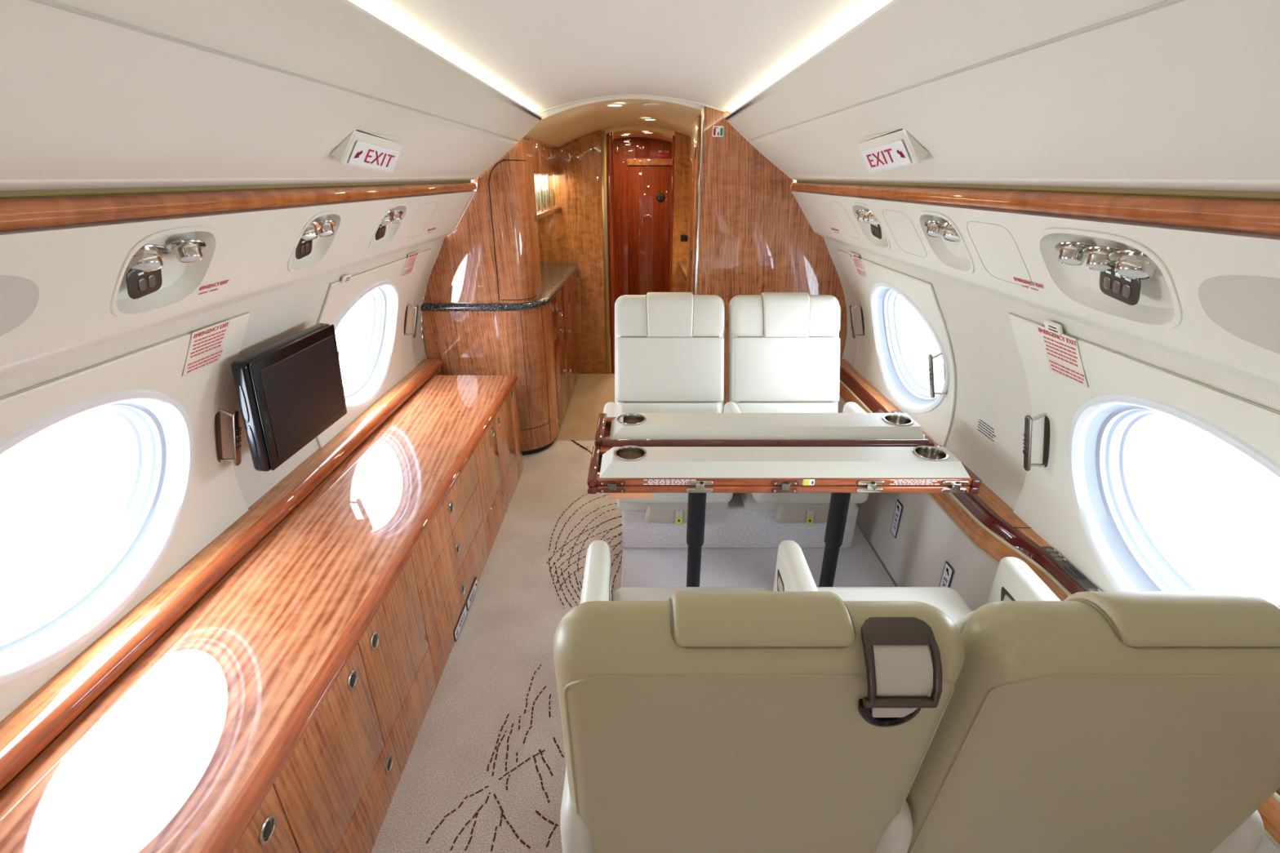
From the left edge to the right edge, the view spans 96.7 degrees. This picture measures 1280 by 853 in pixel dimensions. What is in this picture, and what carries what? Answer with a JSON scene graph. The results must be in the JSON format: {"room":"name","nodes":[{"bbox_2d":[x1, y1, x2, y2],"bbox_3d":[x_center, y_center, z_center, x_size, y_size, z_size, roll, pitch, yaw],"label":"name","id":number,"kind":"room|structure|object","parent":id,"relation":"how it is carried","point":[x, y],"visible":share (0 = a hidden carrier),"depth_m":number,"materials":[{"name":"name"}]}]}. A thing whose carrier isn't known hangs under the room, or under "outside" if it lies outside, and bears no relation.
{"room":"aircraft cabin","nodes":[
{"label":"aircraft cabin","id":0,"kind":"room"},
{"bbox_2d":[0,176,479,507],"bbox_3d":[-0.905,-0.028,1.725,0.511,1.660,8.380,0,24,0],"label":"wall","id":1,"kind":"structure","parent":0,"point":[277,315],"depth_m":1.60,"materials":[{"name":"plastic"}]},
{"bbox_2d":[0,311,249,721],"bbox_3d":[-1.069,0.186,1.114,0.181,0.612,0.976,0,24,0],"label":"hatch","id":2,"kind":"object","parent":1,"relation":"attached to","point":[193,368],"visible":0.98,"depth_m":1.33,"materials":[{"name":"beige plastic"}]},
{"bbox_2d":[0,389,193,684],"bbox_3d":[-1.117,0.196,1.113,0.214,0.508,0.702,0,24,0],"label":"window","id":3,"kind":"structure","parent":2,"relation":"attached to","point":[42,633],"depth_m":1.27,"materials":[{"name":"white plastic"}]},
{"bbox_2d":[186,322,229,373],"bbox_3d":[-1.005,-0.185,1.325,0.024,0.101,0.118,14,23,-6],"label":"print","id":4,"kind":"object","parent":2,"relation":"attached to","point":[206,345],"depth_m":1.32,"materials":[{"name":"red"}]},
{"bbox_2d":[0,359,442,792],"bbox_3d":[-1.113,0.521,1.120,0.105,0.065,4.230,0,24,0],"label":"ledge","id":5,"kind":"object","parent":1,"relation":"attached to","point":[34,725],"visible":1,"depth_m":1.31,"materials":[{"name":"brown wood"}]},
{"bbox_2d":[0,179,471,198],"bbox_3d":[-0.808,-0.053,0.177,0.005,0.014,5.567,0,24,0],"label":"trim","id":6,"kind":"structure","parent":1,"relation":"attached to","point":[81,192],"depth_m":0.98,"materials":[{"name":"brown"}]},
{"bbox_2d":[0,190,475,377],"bbox_3d":[-0.882,0.080,0.236,0.185,0.226,5.568,0,24,0],"label":"panel","id":7,"kind":"object","parent":1,"relation":"attached to","point":[57,282],"visible":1,"depth_m":0.99,"materials":[{"name":"beige plastic"}]},
{"bbox_2d":[0,275,39,336],"bbox_3d":[-0.858,-0.117,0.664,0.076,0.104,0.320,0,24,0],"label":"speaker grille","id":8,"kind":"object","parent":7,"relation":"attached to","point":[19,294],"depth_m":0.79,"materials":[{"name":"beige plastic"}]},
{"bbox_2d":[110,226,218,318],"bbox_3d":[-0.857,-0.281,1.029,0.119,0.150,0.225,0,24,-1],"label":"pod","id":9,"kind":"object","parent":7,"relation":"attached to","point":[163,270],"visible":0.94,"depth_m":1.04,"materials":[{"name":"beige plastic"}]},
{"bbox_2d":[125,268,162,299],"bbox_3d":[-0.865,-0.256,0.994,0.023,0.058,0.077,0,24,0],"label":"switch plate","id":10,"kind":"object","parent":9,"relation":"attached to","point":[140,282],"depth_m":0.99,"materials":[{"name":"black plastic"}]},
{"bbox_2d":[196,280,228,294],"bbox_3d":[-0.892,-0.289,1.184,0.013,0.017,0.100,0,24,0],"label":"print","id":11,"kind":"object","parent":7,"relation":"attached to","point":[209,286],"depth_m":1.19,"materials":[{"name":"red"}]},
{"bbox_2d":[0,182,476,230],"bbox_3d":[-0.838,-0.033,0.186,0.105,0.037,5.567,0,24,0],"label":"trim strip","id":12,"kind":"object","parent":7,"relation":"attached to","point":[40,211],"visible":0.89,"depth_m":0.96,"materials":[{"name":"brown wood"}]},
{"bbox_2d":[287,210,342,272],"bbox_3d":[-0.858,-0.487,1.496,0.119,0.150,0.198,0,24,0],"label":"pod","id":13,"kind":"object","parent":7,"relation":"attached to","point":[317,236],"visible":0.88,"depth_m":1.51,"materials":[{"name":"beige plastic"}]},
{"bbox_2d":[295,238,312,259],"bbox_3d":[-0.865,-0.464,1.466,0.023,0.058,0.077,0,24,0],"label":"switch plate","id":14,"kind":"object","parent":13,"relation":"attached to","point":[304,248],"depth_m":1.46,"materials":[{"name":"black plastic"}]},
{"bbox_2d":[368,202,408,250],"bbox_3d":[-0.857,-0.678,1.930,0.119,0.150,0.203,0,24,-1],"label":"pod","id":15,"kind":"object","parent":7,"relation":"attached to","point":[389,224],"visible":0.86,"depth_m":1.95,"materials":[{"name":"beige plastic"}]},
{"bbox_2d":[375,224,386,239],"bbox_3d":[-0.865,-0.654,1.899,0.023,0.058,0.077,0,24,0],"label":"switch plate","id":16,"kind":"object","parent":15,"relation":"attached to","point":[380,232],"depth_m":1.89,"materials":[{"name":"black plastic"}]},
{"bbox_2d":[231,323,346,471],"bbox_3d":[-1.055,-0.102,1.665,0.170,0.313,0.428,0,24,1],"label":"monitor","id":17,"kind":"object","parent":1,"relation":"attached to","point":[290,390],"visible":1,"depth_m":1.59,"materials":[{"name":"black plastic"}]},
{"bbox_2d":[315,248,431,448],"bbox_3d":[-1.065,-0.375,2.372,0.191,0.625,0.961,0,24,0],"label":"hatch","id":18,"kind":"object","parent":1,"relation":"attached to","point":[406,273],"visible":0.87,"depth_m":2.43,"materials":[{"name":"beige plastic"}]},
{"bbox_2d":[333,280,399,410],"bbox_3d":[-1.117,-0.332,2.312,0.214,0.508,0.702,0,24,0],"label":"window","id":19,"kind":"structure","parent":18,"relation":"attached to","point":[366,385],"depth_m":2.52,"materials":[{"name":"white"}]},
{"bbox_2d":[402,253,417,275],"bbox_3d":[-0.997,-0.706,2.472,0.021,0.092,0.108,14,23,-6],"label":"print","id":20,"kind":"object","parent":18,"relation":"attached to","point":[410,262],"depth_m":2.47,"materials":[{"name":"red"}]},
{"bbox_2d":[525,137,561,219],"bbox_3d":[-0.703,-1.557,3.583,0.255,0.418,1.163,0,24,0],"label":"niche","id":21,"kind":"object","parent":1,"relation":"attached to","point":[545,155],"visible":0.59,"depth_m":3.63,"materials":[{"name":"brown wood"}]},
{"bbox_2d":[371,335,622,852],"bbox_3d":[-0.030,0.732,2.059,2.140,0.001,8.380,0,24,0],"label":"floor","id":22,"kind":"structure","parent":0,"point":[484,771],"depth_m":1.84,"materials":[{"name":"beige carpet"}]},
{"bbox_2d":[231,786,299,852],"bbox_3d":[-0.851,1.256,0.206,0.418,0.534,1.964,0,24,0],"label":"base cabinet","id":23,"kind":"object","parent":22,"relation":"on","point":[268,831],"visible":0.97,"depth_m":0.99,"materials":[{"name":"brown wood"}]},
{"bbox_2d":[0,374,518,852],"bbox_3d":[-0.852,0.571,1.074,0.437,0.023,4.106,0,24,0],"label":"countertop","id":24,"kind":"structure","parent":23,"relation":"on","point":[181,753],"depth_m":1.19,"materials":[{"name":"brown wood"}]},
{"bbox_2d":[272,555,436,852],"bbox_3d":[-0.851,0.727,1.408,0.418,0.534,0.661,0,24,0],"label":"base cabinet","id":25,"kind":"object","parent":22,"relation":"on","point":[335,792],"visible":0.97,"depth_m":1.34,"materials":[{"name":"brown wood"}]},
{"bbox_2d":[411,451,488,688],"bbox_3d":[-0.851,0.458,2.019,0.418,0.534,0.672,0,24,0],"label":"base cabinet","id":26,"kind":"object","parent":22,"relation":"on","point":[451,553],"visible":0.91,"depth_m":1.93,"materials":[{"name":"brown wood"}]},
{"bbox_2d":[453,604,466,641],"bbox_3d":[-0.645,0.705,2.047,0.004,0.046,0.148,0,24,0],"label":"placard","id":27,"kind":"object","parent":26,"relation":"attached to","point":[464,613],"visible":1,"depth_m":2.04,"materials":[{"name":"grey"}]},
{"bbox_2d":[466,577,478,610],"bbox_3d":[-0.645,0.642,2.189,0.004,0.046,0.148,0,24,0],"label":"placard","id":28,"kind":"object","parent":26,"relation":"attached to","point":[469,599],"visible":1,"depth_m":2.18,"materials":[{"name":"grey"}]},
{"bbox_2d":[474,391,518,558],"bbox_3d":[-0.851,0.190,2.629,0.418,0.534,0.659,0,24,0],"label":"base cabinet","id":29,"kind":"object","parent":22,"relation":"on","point":[495,458],"visible":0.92,"depth_m":2.58,"materials":[{"name":"brown wood"}]},
{"bbox_2d":[422,269,580,455],"bbox_3d":[-0.590,-0.481,3.753,0.528,0.855,1.662,10,26,21],"label":"base cabinet","id":30,"kind":"object","parent":22,"relation":"on","point":[540,346],"visible":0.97,"depth_m":3.12,"materials":[{"name":"brown wood"}]},
{"bbox_2d":[420,262,577,311],"bbox_3d":[-0.811,-0.924,3.655,0.674,0.034,1.545,0,24,0],"label":"countertop","id":31,"kind":"structure","parent":30,"relation":"on","point":[554,276],"depth_m":3.12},
{"bbox_2d":[423,138,542,303],"bbox_3d":[-0.788,-1.022,2.872,0.667,0.774,0.259,-13,27,-27],"label":"upper cabinet","id":32,"kind":"object","parent":31,"relation":"on","point":[492,255],"visible":0.95,"depth_m":2.88,"materials":[{"name":"brown wood"}]},
{"bbox_2d":[510,382,523,482],"bbox_3d":[-0.851,0.028,2.995,0.418,0.534,0.139,0,24,0],"label":"base cabinet","id":33,"kind":"object","parent":22,"relation":"on","point":[518,453],"visible":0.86,"depth_m":3.00,"materials":[{"name":"brown wood"}]},
{"bbox_2d":[680,271,686,292],"bbox_3d":[0.632,-0.621,4.050,0.635,0.872,1.063,0,24,0],"label":"base cabinet","id":34,"kind":"object","parent":22,"relation":"on","point":[683,284],"visible":0.02,"depth_m":4.18,"materials":[{"name":"brown wood"}]},
{"bbox_2d":[678,261,687,282],"bbox_3d":[0.623,-1.036,3.867,0.655,0.035,1.063,0,24,0],"label":"countertop","id":35,"kind":"structure","parent":34,"relation":"on","point":[682,264],"depth_m":4.05,"materials":[{"name":"brown wood"}]},
{"bbox_2d":[620,523,895,591],"bbox_3d":[0.458,1.088,1.189,1.065,0.050,4.500,0,24,0],"label":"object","id":36,"kind":"structure","parent":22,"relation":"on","point":[858,565],"depth_m":2.31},
{"bbox_2d":[603,292,741,524],"bbox_3d":[0.133,-0.100,2.391,0.583,0.792,0.780,0,24,0],"label":"seat","id":37,"kind":"object","parent":36,"relation":"on","point":[669,346],"visible":0.48,"depth_m":2.51,"materials":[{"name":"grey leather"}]},
{"bbox_2d":[618,493,733,503],"bbox_3d":[0.133,0.152,2.334,0.442,0.130,0.470,0,24,0],"label":"cushion","id":38,"kind":"object","parent":37,"relation":"on","point":[657,498],"depth_m":2.13,"materials":[{"name":"grey leather"}]},
{"bbox_2d":[622,493,857,547],"bbox_3d":[0.412,0.302,2.657,0.975,0.206,0.620,0,24,0],"label":"plinth","id":39,"kind":"object","parent":36,"relation":"on","point":[735,526],"visible":0.38,"depth_m":2.38,"materials":[{"name":"grey carpet"}]},
{"bbox_2d":[586,413,982,586],"bbox_3d":[0.404,0.351,1.922,1.103,0.708,0.465,0,24,0],"label":"folding table","id":40,"kind":"object","parent":36,"relation":"on","point":[635,455],"visible":0.97,"depth_m":1.70,"materials":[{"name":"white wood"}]},
{"bbox_2d":[608,493,652,498],"bbox_3d":[-0.027,0.157,1.710,0.122,0.022,0.196,0,24,0],"label":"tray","id":41,"kind":"object","parent":40,"relation":"on","point":[612,495],"depth_m":1.62,"materials":[{"name":"brown wood"}]},
{"bbox_2d":[643,480,942,484],"bbox_3d":[0.428,0.156,1.593,0.835,0.016,0.001,0,24,0],"label":"print","id":42,"kind":"object","parent":40,"relation":"on","point":[645,482],"depth_m":1.59,"materials":[{"name":"white"}]},
{"bbox_2d":[728,292,869,524],"bbox_3d":[0.671,-0.100,2.391,0.547,0.792,0.787,0,24,0],"label":"seat","id":43,"kind":"object","parent":36,"relation":"on","point":[784,348],"visible":0.56,"depth_m":2.51,"materials":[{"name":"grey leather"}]},
{"bbox_2d":[751,493,869,503],"bbox_3d":[0.648,0.152,2.334,0.442,0.130,0.470,0,24,0],"label":"cushion","id":44,"kind":"object","parent":43,"relation":"on","point":[762,498],"depth_m":2.13,"materials":[{"name":"grey leather"}]},
{"bbox_2d":[685,105,847,404],"bbox_3d":[0.689,-0.736,3.162,0.847,1.800,0.458,0,24,0],"label":"partition wall","id":45,"kind":"structure","parent":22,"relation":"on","point":[748,233],"depth_m":2.83,"materials":[{"name":"brown wood"}]},
{"bbox_2d":[712,125,724,137],"bbox_3d":[0.362,-1.369,2.638,0.052,0.046,0.003,0,24,0],"label":"sticker","id":46,"kind":"object","parent":45,"relation":"attached to","point":[717,131],"visible":1,"depth_m":2.64,"materials":[{"name":"white"}]},
{"bbox_2d":[537,125,690,373],"bbox_3d":[-0.030,-1.279,4.365,2.250,1.823,0.040,0,24,0],"label":"wall","id":47,"kind":"structure","parent":0,"point":[573,233],"depth_m":4.25,"materials":[{"name":"brown wood"}]},
{"bbox_2d":[600,130,610,373],"bbox_3d":[-0.259,-1.254,4.350,0.034,1.790,0.012,0,24,0],"label":"trim","id":48,"kind":"structure","parent":47,"relation":"attached to","point":[602,132],"depth_m":4.30,"materials":[{"name":"brown wood"}]},
{"bbox_2d":[606,132,674,373],"bbox_3d":[0.004,-1.268,4.375,0.484,1.795,0.047,0,24,0],"label":"trim","id":49,"kind":"structure","parent":47,"relation":"attached to","point":[610,165],"depth_m":4.27,"materials":[{"name":"brown wood"}]},
{"bbox_2d":[680,234,688,241],"bbox_3d":[0.345,-1.418,4.278,0.080,0.048,0.006,0,24,0],"label":"outlet","id":50,"kind":"object","parent":47,"relation":"attached to","point":[684,237],"visible":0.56,"depth_m":4.28,"materials":[{"name":"black plastic"}]},
{"bbox_2d":[349,0,892,146],"bbox_3d":[-0.030,-0.795,1.387,1.660,0.338,8.380,0,24,0],"label":"ceiling","id":51,"kind":"structure","parent":0,"point":[541,55],"depth_m":1.48,"materials":[{"name":"white"}]},
{"bbox_2d":[0,0,542,191],"bbox_3d":[-0.639,-0.180,0.120,0.382,0.267,5.566,0,24,0],"label":"panel","id":52,"kind":"object","parent":51,"relation":"attached to","point":[95,94],"visible":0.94,"depth_m":0.84,"materials":[{"name":"beige paint"}]},
{"bbox_2d":[330,129,402,173],"bbox_3d":[-0.658,-0.668,1.391,0.082,0.090,0.244,0,24,0],"label":"exit sign","id":53,"kind":"object","parent":52,"relation":"attached to","point":[371,151],"visible":1,"depth_m":1.35,"materials":[{"name":"beige plastic"}]},
{"bbox_2d":[605,102,624,106],"bbox_3d":[-0.122,-1.558,2.756,0.092,0.008,0.092,0,24,0],"label":"recessed light","id":54,"kind":"object","parent":51,"relation":"in","point":[611,104],"visible":0.98,"depth_m":2.73,"materials":[{"name":"beige"}]},
{"bbox_2d":[541,93,725,112],"bbox_3d":[-0.030,-1.467,2.582,0.842,0.072,0.021,0,24,0],"label":"trim","id":55,"kind":"structure","parent":51,"relation":"attached to","point":[622,95],"depth_m":2.57,"materials":[{"name":"beige"}]},
{"bbox_2d":[642,117,657,120],"bbox_3d":[0.062,-1.864,3.451,0.092,0.008,0.092,0,24,0],"label":"recessed light","id":56,"kind":"object","parent":51,"relation":"in","point":[646,118],"visible":0.99,"depth_m":3.44,"materials":[{"name":"beige"}]},
{"bbox_2d":[643,102,662,106],"bbox_3d":[0.062,-1.556,2.757,0.092,0.012,0.092,0,24,0],"label":"recessed light","id":57,"kind":"object","parent":51,"relation":"in","point":[648,104],"visible":0.97,"depth_m":2.73,"materials":[{"name":"beige plastic"}]},
{"bbox_2d":[724,0,1279,191],"bbox_3d":[0.579,-0.180,0.120,0.382,0.267,5.566,0,24,0],"label":"panel","id":58,"kind":"object","parent":51,"relation":"attached to","point":[1127,94],"visible":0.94,"depth_m":0.79,"materials":[{"name":"beige paint"}]},
{"bbox_2d":[857,128,928,173],"bbox_3d":[0.598,-0.657,1.365,0.082,0.090,0.248,0,24,0],"label":"exit sign","id":59,"kind":"object","parent":58,"relation":"attached to","point":[881,152],"visible":1,"depth_m":1.33,"materials":[{"name":"beige plastic"}]},
{"bbox_2d":[605,137,672,335],"bbox_3d":[-0.030,-1.782,5.509,0.840,1.823,0.040,0,24,0],"label":"wall","id":60,"kind":"structure","parent":0,"point":[626,146],"depth_m":5.33,"materials":[{"name":"brown wood"}]},
{"bbox_2d":[616,139,671,294],"bbox_3d":[0.050,-1.761,5.476,0.530,1.790,0.042,0,24,0],"label":"door","id":61,"kind":"structure","parent":60,"relation":"in","point":[649,180],"depth_m":5.39,"materials":[{"name":"brown wood"}]},
{"bbox_2d":[823,237,1279,586],"bbox_3d":[0.845,-0.028,1.725,0.511,1.660,8.380,0,24,0],"label":"wall","id":62,"kind":"structure","parent":0,"point":[992,388],"depth_m":1.68,"materials":[{"name":"plastic"}]},
{"bbox_2d":[471,177,796,191],"bbox_3d":[-0.030,-1.171,2.758,2.000,0.520,0.008,0,24,0],"label":"trim","id":63,"kind":"structure","parent":62,"relation":"attached to","point":[474,180],"depth_m":2.75,"materials":[{"name":"brown wood"}]},
{"bbox_2d":[890,499,902,538],"bbox_3d":[1.000,0.362,2.219,0.004,0.150,0.052,0,24,0],"label":"placard","id":64,"kind":"object","parent":62,"relation":"attached to","point":[899,507],"visible":1,"depth_m":2.21,"materials":[{"name":"grey"}]},
{"bbox_2d":[837,248,956,447],"bbox_3d":[1.005,-0.370,2.361,0.191,0.625,0.946,0,24,0],"label":"hatch","id":65,"kind":"object","parent":62,"relation":"attached to","point":[862,273],"visible":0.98,"depth_m":2.17,"materials":[{"name":"beige plastic"}]},
{"bbox_2d":[853,254,864,275],"bbox_3d":[0.937,-0.693,2.442,0.021,0.092,0.105,-14,23,6],"label":"print","id":66,"kind":"object","parent":65,"relation":"attached to","point":[859,264],"depth_m":2.43,"materials":[{"name":"red"}]},
{"bbox_2d":[870,280,949,413],"bbox_3d":[1.059,-0.320,2.284,0.217,0.508,0.702,-1,24,-1],"label":"window","id":67,"kind":"structure","parent":65,"relation":"attached to","point":[904,338],"depth_m":2.38,"materials":[{"name":"white"}]},
{"bbox_2d":[938,560,954,587],"bbox_3d":[1.000,0.517,1.866,0.004,0.150,0.052,0,24,0],"label":"placard","id":68,"kind":"object","parent":62,"relation":"attached to","point":[948,571],"visible":0.5,"depth_m":1.85,"materials":[{"name":"grey plastic"}]},
{"bbox_2d":[977,419,995,441],"bbox_3d":[1.095,0.012,1.798,0.005,0.038,0.098,0,24,0],"label":"notice","id":69,"kind":"object","parent":62,"relation":"attached to","point":[980,420],"visible":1,"depth_m":1.80,"materials":[{"name":"black"}]},
{"bbox_2d":[791,190,1279,390],"bbox_3d":[0.822,0.080,0.236,0.185,0.226,5.568,0,24,0],"label":"panel","id":70,"kind":"object","parent":62,"relation":"attached to","point":[1227,282],"visible":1,"depth_m":0.91,"materials":[{"name":"beige plastic"}]},
{"bbox_2d":[850,202,890,249],"bbox_3d":[0.797,-0.690,1.958,0.120,0.150,0.230,-1,24,-2],"label":"pod","id":71,"kind":"object","parent":70,"relation":"attached to","point":[868,221],"visible":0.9,"depth_m":1.98,"materials":[{"name":"beige plastic"}]},
{"bbox_2d":[870,223,881,239],"bbox_3d":[0.805,-0.673,1.942,0.023,0.060,0.088,0,24,0],"label":"switch plate","id":72,"kind":"object","parent":71,"relation":"attached to","point":[876,230],"depth_m":1.93,"materials":[{"name":"black"}]},
{"bbox_2d":[917,211,974,274],"bbox_3d":[0.797,-0.479,1.478,0.120,0.150,0.214,-1,24,-2],"label":"pod","id":73,"kind":"object","parent":70,"relation":"attached to","point":[944,238],"visible":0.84,"depth_m":1.51,"materials":[{"name":"beige plastic"}]},
{"bbox_2d":[1013,276,1043,290],"bbox_3d":[0.832,-0.303,1.216,0.013,0.017,0.100,0,24,0],"label":"print","id":74,"kind":"object","parent":70,"relation":"attached to","point":[1021,283],"depth_m":1.22,"materials":[{"name":"red"}]},
{"bbox_2d":[791,182,1279,235],"bbox_3d":[0.777,-0.033,0.186,0.105,0.037,5.567,0,24,0],"label":"trim strip","id":75,"kind":"object","parent":70,"relation":"attached to","point":[1255,215],"visible":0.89,"depth_m":0.89,"materials":[{"name":"brown wood"}]},
{"bbox_2d":[1035,227,1182,329],"bbox_3d":[0.797,-0.259,0.979,0.121,0.150,0.305,-1,24,-2],"label":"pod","id":76,"kind":"object","parent":70,"relation":"attached to","point":[1115,277],"visible":0.96,"depth_m":0.96,"materials":[{"name":"beige plastic"}]},
{"bbox_2d":[1099,266,1141,305],"bbox_3d":[0.805,-0.239,0.956,0.023,0.060,0.088,0,24,0],"label":"switch plate","id":77,"kind":"object","parent":76,"relation":"attached to","point":[1126,288],"depth_m":0.95,"materials":[{"name":"black plastic"}]},
{"bbox_2d":[1197,275,1279,354],"bbox_3d":[0.798,-0.117,0.664,0.076,0.104,0.320,0,24,0],"label":"speaker grille","id":78,"kind":"object","parent":70,"relation":"attached to","point":[1237,313],"depth_m":0.76,"materials":[{"name":"beige plastic"}]},
{"bbox_2d":[796,179,1279,199],"bbox_3d":[0.749,-0.053,0.177,0.005,0.014,5.567,0,24,0],"label":"trim","id":79,"kind":"structure","parent":62,"relation":"attached to","point":[1155,192],"depth_m":0.92,"materials":[{"name":"brown"}]},
{"bbox_2d":[837,396,1279,852],"bbox_3d":[1.028,0.796,1.241,0.064,0.442,4.230,0,24,0],"label":"wall panel","id":80,"kind":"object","parent":62,"relation":"attached to","point":[926,538],"depth_m":2.01,"materials":[{"name":"plastic"}]},
{"bbox_2d":[839,359,1279,850],"bbox_3d":[1.048,0.541,1.129,0.109,0.120,4.230,0,24,0],"label":"ledge","id":81,"kind":"object","parent":62,"relation":"attached to","point":[992,526],"visible":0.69,"depth_m":1.63,"materials":[{"name":"brown wood"}]},
{"bbox_2d":[1008,312,1279,591],"bbox_3d":[1.003,0.187,1.088,0.194,0.631,1.006,0,24,0],"label":"hatch","id":82,"kind":"object","parent":62,"relation":"attached to","point":[1064,371],"visible":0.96,"depth_m":1.34,"materials":[{"name":"beige plastic"}]},
{"bbox_2d":[1048,324,1057,333],"bbox_3d":[0.911,-0.216,1.256,0.003,0.011,0.030,-14,23,6],"label":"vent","id":83,"kind":"object","parent":82,"relation":"on","point":[1048,325],"depth_m":1.26,"materials":[{"name":"white plastic"}]},
{"bbox_2d":[1037,327,1084,383],"bbox_3d":[0.948,-0.159,1.279,0.027,0.110,0.124,-14,23,6],"label":"print","id":84,"kind":"object","parent":82,"relation":"attached to","point":[1063,352],"depth_m":1.27,"materials":[{"name":"red"}]},
{"bbox_2d":[1068,392,1279,600],"bbox_3d":[1.059,0.204,1.095,0.217,0.508,0.702,-1,24,-1],"label":"window","id":85,"kind":"structure","parent":82,"relation":"attached to","point":[1167,499],"depth_m":1.20,"materials":[{"name":"white glass"}]},
{"bbox_3d":[0.412,0.866,1.376,0.975,0.206,0.420,0,24,0],"label":"plinth","id":86,"kind":"object","parent":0,"visible":0},
{"bbox_2d":[553,540,964,852],"bbox_3d":[0.141,0.491,1.157,0.566,0.907,0.821,0,24,0],"label":"seat","id":87,"kind":"object","parent":86,"relation":"on","point":[795,717],"visible":1,"depth_m":0.70,"materials":[{"name":"beige leather"}]},
{"bbox_2d":[611,586,768,600],"bbox_3d":[0.142,0.599,1.321,0.442,0.130,0.605,0,24,0],"label":"cushion","id":88,"kind":"object","parent":87,"relation":"on","point":[624,593],"depth_m":1.54,"materials":[{"name":"grey leather"}]},
{"bbox_2d":[817,556,1279,852],"bbox_3d":[0.686,0.486,1.169,0.567,0.907,0.801,0,24,0],"label":"seat","id":89,"kind":"object","parent":86,"relation":"on","point":[1085,722],"visible":0.83,"depth_m":0.71,"materials":[{"name":"beige leather"}]},
{"bbox_2d":[817,586,971,624],"bbox_3d":[0.652,0.599,1.321,0.442,0.130,0.605,0,24,0],"label":"cushion","id":90,"kind":"object","parent":89,"relation":"on","point":[945,599],"depth_m":1.52,"materials":[{"name":"grey leather"}]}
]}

